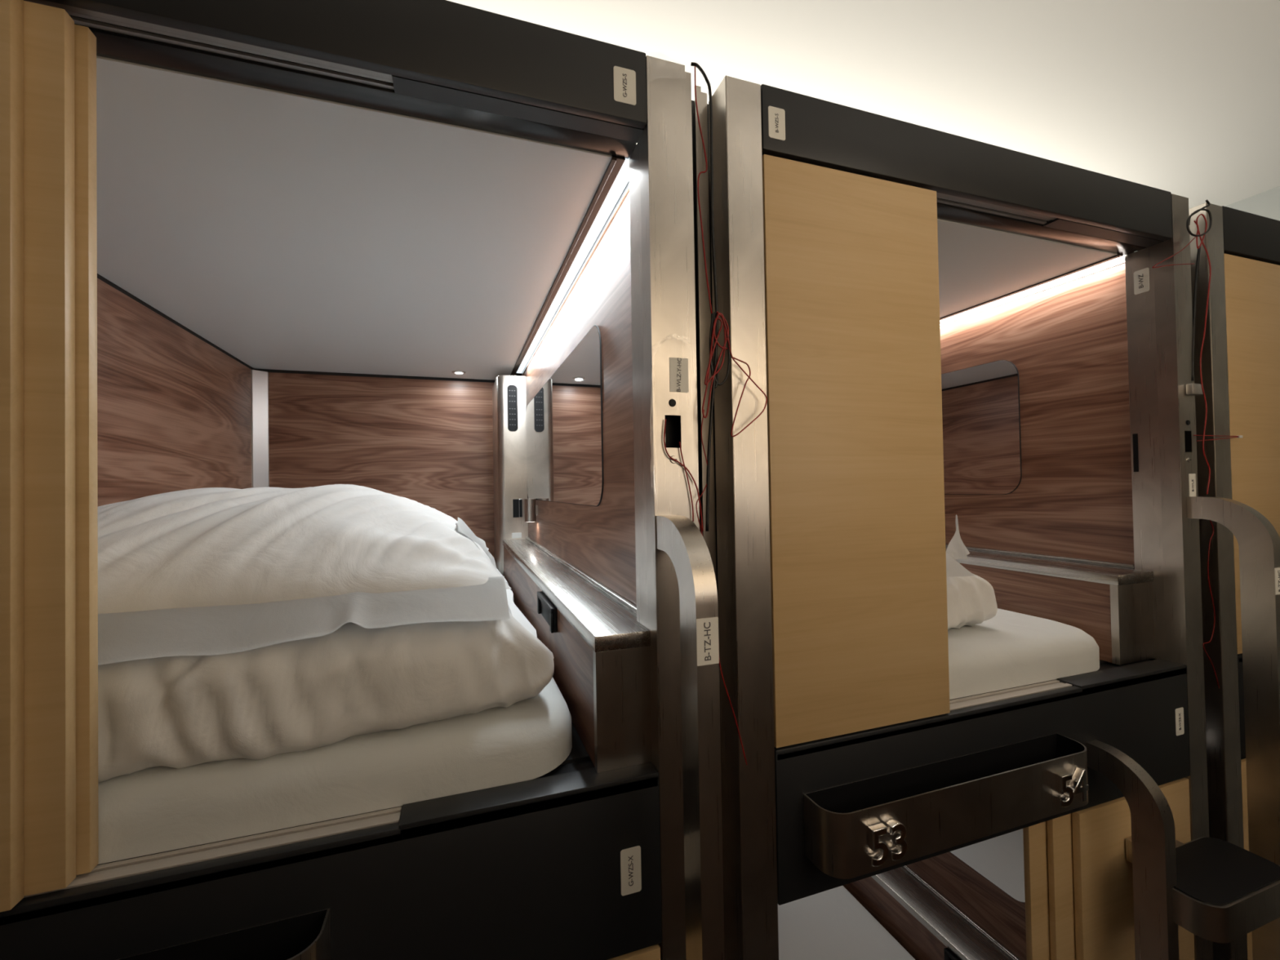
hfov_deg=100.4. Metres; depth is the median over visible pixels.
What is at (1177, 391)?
steel post
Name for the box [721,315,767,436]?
wire
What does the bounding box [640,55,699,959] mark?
steel post
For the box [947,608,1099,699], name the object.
mattress
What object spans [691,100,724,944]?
filler panel
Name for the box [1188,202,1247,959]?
steel post
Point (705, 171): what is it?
wire
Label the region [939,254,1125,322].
diffuser
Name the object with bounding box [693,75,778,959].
steel post
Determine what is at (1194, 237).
wire
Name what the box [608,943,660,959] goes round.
pod
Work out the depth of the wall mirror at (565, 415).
1.58 m
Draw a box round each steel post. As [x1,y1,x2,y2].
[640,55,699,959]
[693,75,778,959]
[1153,193,1213,959]
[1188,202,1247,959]
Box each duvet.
[97,568,554,782]
[946,573,997,629]
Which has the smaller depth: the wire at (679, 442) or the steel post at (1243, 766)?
the wire at (679, 442)
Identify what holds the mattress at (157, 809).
in the pod at (391, 246)
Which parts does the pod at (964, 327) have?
door, ceiling panel, cove trim, plate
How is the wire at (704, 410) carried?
hanging from the steel post at (741, 460)
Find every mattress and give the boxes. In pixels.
[97,677,572,864]
[777,885,915,959]
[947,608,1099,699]
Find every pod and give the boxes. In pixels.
[0,0,662,959]
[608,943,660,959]
[760,84,1190,905]
[843,777,1194,959]
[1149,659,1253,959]
[1222,205,1279,759]
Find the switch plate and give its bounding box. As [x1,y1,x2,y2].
[512,498,522,517]
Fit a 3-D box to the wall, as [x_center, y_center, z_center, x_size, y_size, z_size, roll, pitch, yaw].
[3.091,0.338,1.112,0.100,3.150,6.500,-1,-1,-19]
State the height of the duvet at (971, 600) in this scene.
0.204 m
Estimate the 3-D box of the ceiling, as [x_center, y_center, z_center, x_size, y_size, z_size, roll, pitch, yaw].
[-0.024,-1.249,0.070,6.430,0.100,6.500,-1,-1,-19]
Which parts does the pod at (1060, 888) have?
pull handle, door, door, door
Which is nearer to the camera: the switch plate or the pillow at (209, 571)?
the pillow at (209, 571)
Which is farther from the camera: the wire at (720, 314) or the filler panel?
the filler panel
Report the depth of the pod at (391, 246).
0.85 m
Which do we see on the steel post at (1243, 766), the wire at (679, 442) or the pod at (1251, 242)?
the pod at (1251, 242)
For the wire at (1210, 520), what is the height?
0.426 m
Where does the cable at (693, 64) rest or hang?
hanging from the steel post at (741, 460)
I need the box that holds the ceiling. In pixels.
[447,0,1279,208]
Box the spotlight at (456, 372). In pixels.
[451,370,466,374]
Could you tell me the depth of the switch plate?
2.54 m
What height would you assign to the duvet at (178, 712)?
0.208 m
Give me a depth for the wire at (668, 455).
0.87 m
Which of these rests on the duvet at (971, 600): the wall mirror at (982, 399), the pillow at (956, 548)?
the pillow at (956, 548)
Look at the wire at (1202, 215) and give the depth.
1.30 m
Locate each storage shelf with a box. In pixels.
[116,907,330,959]
[803,733,1088,879]
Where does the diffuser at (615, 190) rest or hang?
attached to the pod at (391, 246)
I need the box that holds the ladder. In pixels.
[1085,739,1279,959]
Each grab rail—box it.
[656,515,724,959]
[1186,496,1279,959]
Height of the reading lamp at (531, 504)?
0.098 m
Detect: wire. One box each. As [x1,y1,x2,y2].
[663,418,703,531]
[679,441,693,521]
[694,66,712,313]
[695,409,747,764]
[702,311,728,417]
[709,311,729,388]
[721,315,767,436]
[1151,236,1195,267]
[1193,213,1211,493]
[1203,520,1219,688]
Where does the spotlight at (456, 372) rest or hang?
on the pod at (391, 246)
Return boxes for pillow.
[97,484,511,665]
[946,514,974,576]
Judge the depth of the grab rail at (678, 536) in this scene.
0.72 m
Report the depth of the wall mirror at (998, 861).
1.77 m
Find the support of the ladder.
on the floor
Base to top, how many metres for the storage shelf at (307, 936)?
0.105 m
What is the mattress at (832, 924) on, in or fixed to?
in the pod at (1060, 888)
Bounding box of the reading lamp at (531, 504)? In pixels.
[524,498,537,522]
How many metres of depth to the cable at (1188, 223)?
1.30 m
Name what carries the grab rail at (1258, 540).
attached to the steel post at (1177, 391)
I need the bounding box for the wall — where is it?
[1134,186,1279,252]
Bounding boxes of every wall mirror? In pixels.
[526,324,603,506]
[941,360,1022,494]
[949,828,1025,902]
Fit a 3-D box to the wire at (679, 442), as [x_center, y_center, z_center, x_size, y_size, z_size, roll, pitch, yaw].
[0.075,0.003,0.867,0.024,0.130,0.002,-1,-1,-19]
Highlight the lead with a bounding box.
[1193,435,1242,441]
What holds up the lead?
attached to the steel post at (1221, 704)
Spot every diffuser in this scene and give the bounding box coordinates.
[516,158,629,373]
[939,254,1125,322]
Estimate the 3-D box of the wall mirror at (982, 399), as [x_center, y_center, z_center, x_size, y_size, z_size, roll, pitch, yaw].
[0.980,-0.160,2.352,0.003,0.443,1.390,-1,-1,-19]
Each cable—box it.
[690,62,718,531]
[1186,200,1212,236]
[1191,245,1200,381]
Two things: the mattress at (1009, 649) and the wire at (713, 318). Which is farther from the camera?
the mattress at (1009, 649)
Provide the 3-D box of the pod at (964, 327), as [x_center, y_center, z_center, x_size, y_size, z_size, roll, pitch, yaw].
[0.423,0.031,2.128,1.230,1.425,2.151,-1,-1,-19]
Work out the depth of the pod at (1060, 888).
1.28 m
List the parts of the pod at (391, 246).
door, door, door, ceiling panel, control panel, pull handle, cove trim, plate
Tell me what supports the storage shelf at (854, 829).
attached to the pod at (964, 327)
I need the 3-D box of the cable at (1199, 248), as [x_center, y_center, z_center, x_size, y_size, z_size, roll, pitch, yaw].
[1.389,-0.417,1.334,0.053,0.343,0.006,-1,-1,-19]

